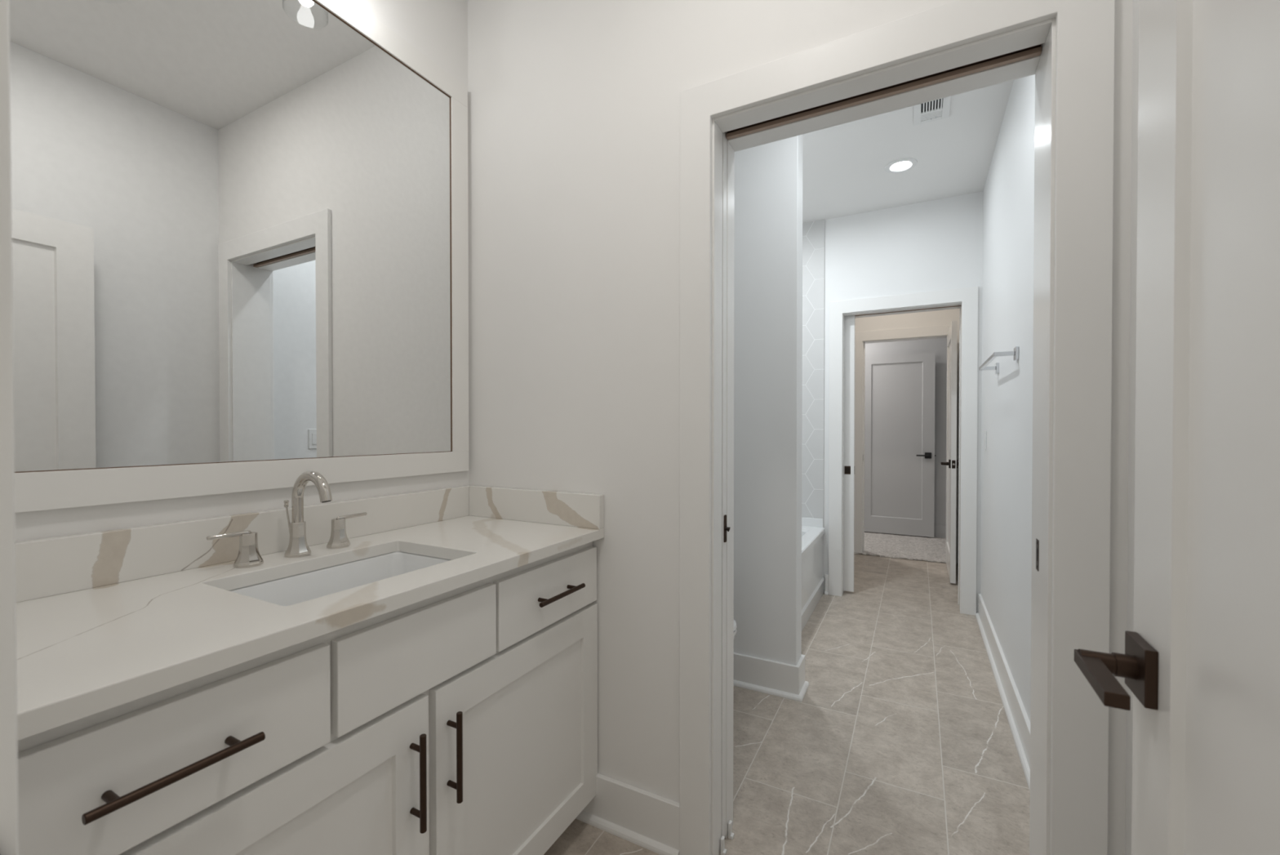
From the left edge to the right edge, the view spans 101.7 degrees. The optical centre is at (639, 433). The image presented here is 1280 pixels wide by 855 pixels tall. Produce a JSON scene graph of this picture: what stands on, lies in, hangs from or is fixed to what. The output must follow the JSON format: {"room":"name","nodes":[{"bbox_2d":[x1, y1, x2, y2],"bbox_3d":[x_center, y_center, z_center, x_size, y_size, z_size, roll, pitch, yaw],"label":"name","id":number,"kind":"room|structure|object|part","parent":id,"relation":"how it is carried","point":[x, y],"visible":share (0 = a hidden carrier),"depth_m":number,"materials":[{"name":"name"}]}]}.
{"room":"bathroom","nodes":[
{"label":"bathroom","id":0,"kind":"room"},
{"bbox_2d":[14,0,469,541],"bbox_3d":[0.002,-0.192,3.164,0.120,2.763,5.657,0,1,28],"label":"wall","id":1,"kind":"structure","parent":0,"point":[437,29],"depth_m":1.47,"materials":[{"name":"paint"}]},
{"bbox_2d":[8,0,468,512],"bbox_3d":[-0.908,-0.540,1.301,0.018,1.351,1.243,0,1,28],"label":"wall mirror","id":2,"kind":"object","parent":1,"relation":"attached to","point":[239,228],"visible":1,"depth_m":1.21,"materials":[{"name":"mirror"}]},
{"bbox_2d":[15,484,474,602],"bbox_3d":[-0.903,0.241,1.310,0.026,0.104,1.272,0,1,28],"label":"backsplash","id":3,"kind":"structure","parent":1,"relation":"attached to","point":[56,565],"depth_m":1.13,"materials":[{"name":"stone"}]},
{"bbox_2d":[733,134,802,665],"bbox_3d":[0.322,-0.187,2.632,0.944,2.763,0.117,0,1,28],"label":"wall partition","id":4,"kind":"structure","parent":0,"point":[768,189],"depth_m":2.42,"materials":[{"name":"paint"}]},
{"bbox_2d":[733,652,808,701],"bbox_3d":[0.335,1.122,2.637,0.974,0.146,0.178,0,1,28],"label":"baseboard","id":5,"kind":"structure","parent":4,"relation":"attached to","point":[775,677],"depth_m":2.42,"materials":[{"name":"paint"}]},
{"bbox_2d":[543,553,1030,854],"bbox_3d":[0.800,1.245,2.602,2.070,0.100,5.790,0,1,28],"label":"floor","id":6,"kind":"structure","parent":0,"point":[900,740],"depth_m":2.01,"materials":[{"name":"tile"}]},
{"bbox_2d":[17,541,597,854],"bbox_3d":[-0.654,0.766,1.181,0.587,0.884,1.270,0,1,28],"label":"vanity cabinet","id":7,"kind":"object","parent":6,"relation":"on","point":[463,720],"visible":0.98,"depth_m":0.95,"materials":[{"name":"paint"}]},
{"bbox_3d":[-0.606,0.441,0.686,0.038,0.012,0.186,0,1,28],"label":"drawer pull","id":8,"kind":"part","parent":7,"relation":"part of","materials":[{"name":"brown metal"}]},
{"bbox_3d":[-0.631,0.440,0.699,0.020,0.166,0.424,0,1,28],"label":"drawer","id":9,"kind":"part","parent":7,"relation":"part of","materials":[{"name":"paint"}]},
{"bbox_3d":[-0.582,0.830,0.794,0.020,0.592,0.614,0,1,28],"label":"door","id":10,"kind":"part","parent":7,"relation":"part of","materials":[{"name":"paint"}]},
{"bbox_2d":[16,515,604,739],"bbox_3d":[-0.662,0.309,1.182,0.572,0.029,1.272,0,1,28],"label":"countertop","id":11,"kind":"structure","parent":7,"relation":"on","point":[82,653],"depth_m":0.86,"materials":[{"name":"stone"}]},
{"bbox_2d":[206,470,366,568],"bbox_3d":[-0.794,0.191,1.242,0.174,0.207,0.362,0,1,28],"label":"faucet","id":12,"kind":"object","parent":11,"relation":"on","point":[248,556],"visible":1,"depth_m":1.25,"materials":[{"name":"silver metal"}]},
{"bbox_3d":[-0.895,0.221,1.138,0.010,0.011,0.082,0,1,28],"label":"lever","id":13,"kind":"part","parent":12,"relation":"part of","materials":[{"name":"silver metal"}]},
{"bbox_3d":[-0.878,0.258,1.170,0.050,0.072,0.050,0,1,28],"label":"handle","id":14,"kind":"part","parent":12,"relation":"part of","materials":[{"name":"silver metal"}]},
{"bbox_3d":[-0.860,0.228,1.278,0.025,0.132,0.010,0,1,6],"label":"lift rod","id":15,"kind":"part","parent":12,"relation":"part of","materials":[{"name":"silver metal"}]},
{"bbox_3d":[-0.829,0.254,1.263,0.050,0.080,0.050,0,1,28],"label":"spout","id":16,"kind":"part","parent":12,"relation":"part of","materials":[{"name":"silver metal"}]},
{"bbox_3d":[-0.778,0.153,1.235,0.140,0.131,0.024,0,1,28],"label":"spout","id":17,"kind":"part","parent":12,"relation":"part of","materials":[{"name":"silver metal"}]},
{"bbox_3d":[-0.783,0.257,1.355,0.050,0.072,0.050,0,1,28],"label":"handle","id":18,"kind":"part","parent":12,"relation":"part of","materials":[{"name":"silver metal"}]},
{"bbox_3d":[-0.766,0.219,1.386,0.010,0.011,0.082,0,1,28],"label":"lever","id":19,"kind":"part","parent":12,"relation":"part of","materials":[{"name":"silver metal"}]},
{"bbox_2d":[229,551,451,605],"bbox_3d":[-0.638,0.400,1.166,0.350,0.152,0.495,0,1,28],"label":"sink","id":20,"kind":"object","parent":11,"relation":"in","point":[308,585],"visible":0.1,"depth_m":1.28,"materials":[{"name":"ceramic"}]},
{"bbox_2d":[469,484,604,528],"bbox_3d":[-0.358,0.237,1.726,0.545,0.104,0.026,0,1,28],"label":"side splash","id":21,"kind":"object","parent":11,"relation":"on","point":[580,509],"visible":1,"depth_m":1.70,"materials":[{"name":"stone"}]},
{"bbox_3d":[-0.436,0.437,1.065,0.020,0.166,0.380,0,1,28],"label":"drawer","id":22,"kind":"part","parent":7,"relation":"part of","materials":[{"name":"paint"}]},
{"bbox_3d":[-0.431,0.676,1.016,0.038,0.187,0.012,0,1,28],"label":"door pull","id":23,"kind":"part","parent":7,"relation":"part of","materials":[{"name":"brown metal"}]},
{"bbox_3d":[-0.388,0.675,1.096,0.038,0.187,0.012,0,1,28],"label":"door pull","id":24,"kind":"part","parent":7,"relation":"part of","materials":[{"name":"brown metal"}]},
{"bbox_3d":[-0.285,0.824,1.353,0.020,0.592,0.614,0,1,28],"label":"door","id":25,"kind":"part","parent":7,"relation":"part of","materials":[{"name":"paint"}]},
{"bbox_3d":[-0.242,0.433,1.430,0.020,0.166,0.427,0,1,28],"label":"drawer","id":26,"kind":"part","parent":7,"relation":"part of","materials":[{"name":"paint"}]},
{"bbox_3d":[-0.218,0.434,1.414,0.038,0.012,0.192,0,1,28],"label":"drawer pull","id":27,"kind":"part","parent":7,"relation":"part of","materials":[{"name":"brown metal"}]},
{"bbox_2d":[720,835,726,854],"bbox_3d":[0.240,1.183,1.498,0.014,0.046,0.016,0,1,28],"label":"guide","id":28,"kind":"object","parent":6,"relation":"on","point":[723,851],"visible":1,"depth_m":1.49,"materials":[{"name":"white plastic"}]},
{"bbox_2d":[728,819,733,839],"bbox_3d":[0.272,1.182,1.558,0.014,0.046,0.016,0,1,28],"label":"guide","id":29,"kind":"object","parent":6,"relation":"on","point":[731,835],"visible":1,"depth_m":1.55,"materials":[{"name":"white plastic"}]},
{"bbox_2d":[733,619,737,637],"bbox_3d":[0.028,0.806,2.238,0.789,0.785,0.460,0,1,28],"label":"toilet","id":30,"kind":"object","parent":6,"relation":"on","point":[735,622],"visible":0.02,"depth_m":2.06,"materials":[{"name":"ceramic"}]},
{"bbox_3d":[0.131,0.761,2.183,0.557,0.023,0.376,0,1,28],"label":"lid","id":31,"kind":"part","parent":30,"relation":"part of","materials":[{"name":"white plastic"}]},
{"bbox_2d":[801,516,825,631],"bbox_3d":[0.656,0.910,3.383,0.812,0.556,1.502,0,1,28],"label":"bathtub","id":32,"kind":"object","parent":6,"relation":"on","point":[813,531],"visible":0.2,"depth_m":3.51,"materials":[{"name":"white ceramic"}]},
{"bbox_2d":[853,531,958,564],"bbox_3d":[2.460,1.157,5.591,2.550,0.012,1.262,0,1,28],"label":"floor","id":33,"kind":"structure","parent":6,"relation":"on","point":[928,548],"depth_m":5.34,"materials":[{"name":"beige carpet"}]},
{"bbox_2d":[467,0,1133,854],"bbox_3d":[0.218,-0.176,1.532,1.795,2.763,0.178,0,1,28],"label":"wall","id":34,"kind":"structure","parent":0,"point":[574,105],"depth_m":1.58,"materials":[{"name":"paint"}]},
{"bbox_2d":[575,772,679,854],"bbox_3d":[-0.044,1.132,1.565,0.352,0.146,0.030,0,1,28],"label":"baseboard","id":35,"kind":"structure","parent":34,"relation":"attached to","point":[650,820],"depth_m":1.55,"materials":[{"name":"paint"}]},
{"bbox_2d":[721,132,729,835],"bbox_3d":[-0.079,0.148,1.701,0.775,2.088,0.035,0,1,28],"label":"door","id":36,"kind":"structure","parent":34,"relation":"in","point":[724,528],"depth_m":1.52,"materials":[{"name":"paint"}]},
{"bbox_3d":[0.249,0.277,1.528,0.006,0.080,0.015,0,1,28],"label":"edge plate","id":37,"kind":"part","parent":36,"relation":"part of","materials":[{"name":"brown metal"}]},
{"bbox_2d":[711,17,1055,854],"bbox_3d":[0.573,0.153,1.346,0.780,2.108,0.178,0,1,28],"label":"trim","id":38,"kind":"structure","parent":34,"relation":"attached to","point":[1019,52],"depth_m":1.25,"materials":[{"name":"paint"}]},
{"bbox_3d":[0.906,0.275,1.189,0.001,0.070,0.024,0,1,28],"label":"strike plate","id":39,"kind":"part","parent":38,"relation":"part of","materials":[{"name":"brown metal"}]},
{"bbox_2d":[734,73,1035,151],"bbox_3d":[0.618,0.124,1.432,0.931,2.164,0.017,0,1,28],"label":"trim","id":40,"kind":"structure","parent":34,"relation":"attached to","point":[1033,73],"depth_m":1.40,"materials":[{"name":"wood"}]},
{"bbox_2d":[679,0,1115,854],"bbox_3d":[0.527,0.126,1.260,0.931,2.164,0.017,0,1,28],"label":"trim","id":41,"kind":"structure","parent":34,"relation":"attached to","point":[1085,29],"depth_m":1.07,"materials":[{"name":"paint"}]},
{"bbox_2d":[822,191,982,612],"bbox_3d":[1.479,-0.199,3.901,1.795,2.763,0.178,0,1,28],"label":"wall","id":42,"kind":"structure","parent":0,"point":[934,245],"depth_m":3.60,"materials":[{"name":"paint"}]},
{"bbox_2d":[801,219,824,525],"bbox_3d":[1.002,-0.450,4.045,0.814,2.263,0.012,0,1,28],"label":"wall tile","id":43,"kind":"structure","parent":42,"relation":"attached to","point":[813,232],"depth_m":3.88,"materials":[{"name":"white tile"}]},
{"bbox_2d":[824,573,828,595],"bbox_3d":[1.378,1.110,3.849,0.024,0.146,0.030,0,1,28],"label":"baseboard","id":44,"kind":"structure","parent":42,"relation":"attached to","point":[826,592],"depth_m":3.85,"materials":[{"name":"paint"}]},
{"bbox_2d":[843,315,855,591],"bbox_3d":[1.244,0.133,4.036,0.776,2.064,0.038,0,1,28],"label":"door","id":45,"kind":"structure","parent":42,"relation":"in","point":[849,321],"depth_m":3.86,"materials":[{"name":"paint"}]},
{"bbox_3d":[1.537,0.268,3.862,0.042,0.060,0.002,0,1,28],"label":"pull plate","id":46,"kind":"part","parent":45,"relation":"part of","materials":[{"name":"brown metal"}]},
{"bbox_2d":[828,286,977,614],"bbox_3d":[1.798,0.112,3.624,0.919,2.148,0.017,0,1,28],"label":"trim","id":47,"kind":"structure","parent":42,"relation":"attached to","point":[968,296],"depth_m":3.46,"materials":[{"name":"paint"}]},
{"bbox_2d":[957,314,959,604],"bbox_3d":[1.890,0.110,3.796,0.919,2.148,0.017,0,1,28],"label":"trim","id":48,"kind":"structure","parent":42,"relation":"attached to","point":[959,314],"depth_m":3.62,"materials":[{"name":"paint"}]},
{"bbox_2d":[865,337,946,524],"bbox_3d":[2.780,-0.220,6.179,2.550,2.763,0.100,0,1,28],"label":"wall","id":49,"kind":"structure","parent":0,"point":[939,345],"depth_m":5.83,"materials":[{"name":"paint"}]},
{"bbox_2d":[864,351,935,537],"bbox_3d":[2.916,0.118,5.918,0.774,2.048,0.099,0,1,28],"label":"door","id":50,"kind":"structure","parent":49,"relation":"in","point":[900,455],"depth_m":5.92,"materials":[{"name":"paint"}]},
{"bbox_3d":[3.126,0.239,5.763,0.126,0.015,0.021,0,1,28],"label":"lever","id":51,"kind":"part","parent":50,"relation":"part of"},
{"bbox_3d":[3.194,0.239,5.781,0.066,0.066,0.012,0,1,28],"label":"handle","id":52,"kind":"part","parent":50,"relation":"part of","materials":[{"name":"black metal"}]},
{"bbox_2d":[933,524,946,537],"bbox_3d":[2.749,1.089,6.134,2.530,0.146,0.030,0,1,28],"label":"baseboard","id":53,"kind":"structure","parent":49,"relation":"attached to","point":[940,530],"depth_m":5.82,"materials":[{"name":"paint"}]},
{"bbox_2d":[855,308,959,332],"bbox_3d":[2.148,-0.211,5.158,1.795,2.763,0.120,0,1,28],"label":"wall","id":54,"kind":"structure","parent":0,"point":[938,317],"depth_m":4.89,"materials":[{"name":"paint"}]},
{"bbox_2d":[853,324,959,562],"bbox_3d":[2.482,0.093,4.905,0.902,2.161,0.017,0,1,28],"label":"trim","id":55,"kind":"structure","parent":54,"relation":"attached to","point":[934,331],"depth_m":5.07,"materials":[{"name":"paint"}]},
{"bbox_2d":[940,320,958,583],"bbox_3d":[2.619,0.141,4.389,0.168,2.046,0.751,0,1,28],"label":"door","id":56,"kind":"structure","parent":54,"relation":"in","point":[951,463],"depth_m":4.08,"materials":[{"name":"paint"}]},
{"bbox_3d":[2.453,0.236,4.131,0.012,0.066,0.066,0,1,28],"label":"handle","id":57,"kind":"part","parent":56,"relation":"part of","materials":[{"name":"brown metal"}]},
{"bbox_3d":[2.446,0.238,4.066,0.024,0.063,0.002,0,1,28],"label":"latch plate","id":58,"kind":"part","parent":56,"relation":"part of","materials":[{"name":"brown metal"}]},
{"bbox_2d":[802,80,1013,222],"bbox_3d":[1.195,-1.624,3.188,2.550,0.100,6.845,0,1,28],"label":"ceiling","id":59,"kind":"structure","parent":0,"point":[844,174],"depth_m":2.95,"materials":[{"name":"paint"}]},
{"bbox_2d":[884,158,917,173],"bbox_3d":[1.529,-1.569,3.056,0.172,0.006,0.172,0,1,28],"label":"recessed light","id":60,"kind":"object","parent":59,"relation":"in","point":[902,165],"visible":1,"depth_m":3.05,"materials":[{"name":"white plastic"}]},
{"bbox_2d":[913,96,951,125],"bbox_3d":[1.386,-1.561,2.475,0.154,0.011,0.304,0,1,28],"label":"ceiling vent","id":61,"kind":"object","parent":59,"relation":"in","point":[938,109],"visible":0.61,"depth_m":2.52,"materials":[{"name":"white plastic"}]},
{"bbox_2d":[980,0,1138,854],"bbox_3d":[1.323,-0.177,1.570,0.120,2.763,4.084,0,1,28],"label":"wall","id":62,"kind":"structure","parent":0,"point":[1008,193],"depth_m":2.25,"materials":[{"name":"paint"}]},
{"bbox_2d":[978,346,1018,373],"bbox_3d":[1.685,-0.339,2.467,0.085,0.054,0.652,0,1,28],"label":"towel bar","id":63,"kind":"object","parent":62,"relation":"attached to","point":[1015,353],"visible":1,"depth_m":2.25,"materials":[{"name":"silver metal"}]},
{"bbox_3d":[1.821,-0.343,2.734,0.073,0.018,0.018,0,1,28],"label":"post","id":64,"kind":"part","parent":63,"relation":"part of","materials":[{"name":"silver metal"}]},
{"bbox_3d":[1.858,-0.341,2.715,0.012,0.054,0.052,0,1,28],"label":"mount plate","id":65,"kind":"part","parent":63,"relation":"part of","materials":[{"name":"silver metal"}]},
{"bbox_3d":[1.539,-0.338,2.205,0.073,0.018,0.018,0,1,28],"label":"post","id":66,"kind":"part","parent":63,"relation":"part of","materials":[{"name":"silver metal"}]},
{"bbox_3d":[1.576,-0.336,2.185,0.012,0.054,0.052,0,1,28],"label":"mount plate","id":67,"kind":"part","parent":63,"relation":"part of","materials":[{"name":"silver metal"}]},
{"bbox_2d":[975,593,1030,791],"bbox_3d":[1.627,1.125,2.314,0.030,0.146,2.471,0,1,28],"label":"baseboard","id":68,"kind":"structure","parent":62,"relation":"attached to","point":[1017,717],"depth_m":2.27,"materials":[{"name":"paint"}]},
{"bbox_3d":[-0.451,-0.164,0.275,1.795,2.763,0.120,0,1,28],"label":"wall","id":69,"kind":"structure","parent":0,"visible":0},
{"bbox_2d":[0,0,18,854],"bbox_3d":[-0.070,0.136,0.153,0.966,2.165,0.018,0,1,28],"label":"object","id":70,"kind":"structure","parent":69,"relation":"attached to","point":[9,810],"depth_m":0.34,"materials":[{"name":"paint"}]},
{"bbox_2d":[1074,0,1279,854],"bbox_3d":[0.455,0.179,0.310,0.166,2.052,0.760,0,1,28],"label":"door","id":71,"kind":"structure","parent":69,"relation":"in","point":[1200,663],"depth_m":0.52,"materials":[{"name":"paint"}]},
{"bbox_3d":[0.525,0.277,0.596,0.021,0.016,0.122,0,1,28],"label":"lever","id":72,"kind":"part","parent":71,"relation":"part of","materials":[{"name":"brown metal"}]},
{"bbox_3d":[0.591,0.277,0.616,0.012,0.066,0.066,0,1,28],"label":"handle","id":73,"kind":"part","parent":71,"relation":"part of","materials":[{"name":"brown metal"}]}
]}

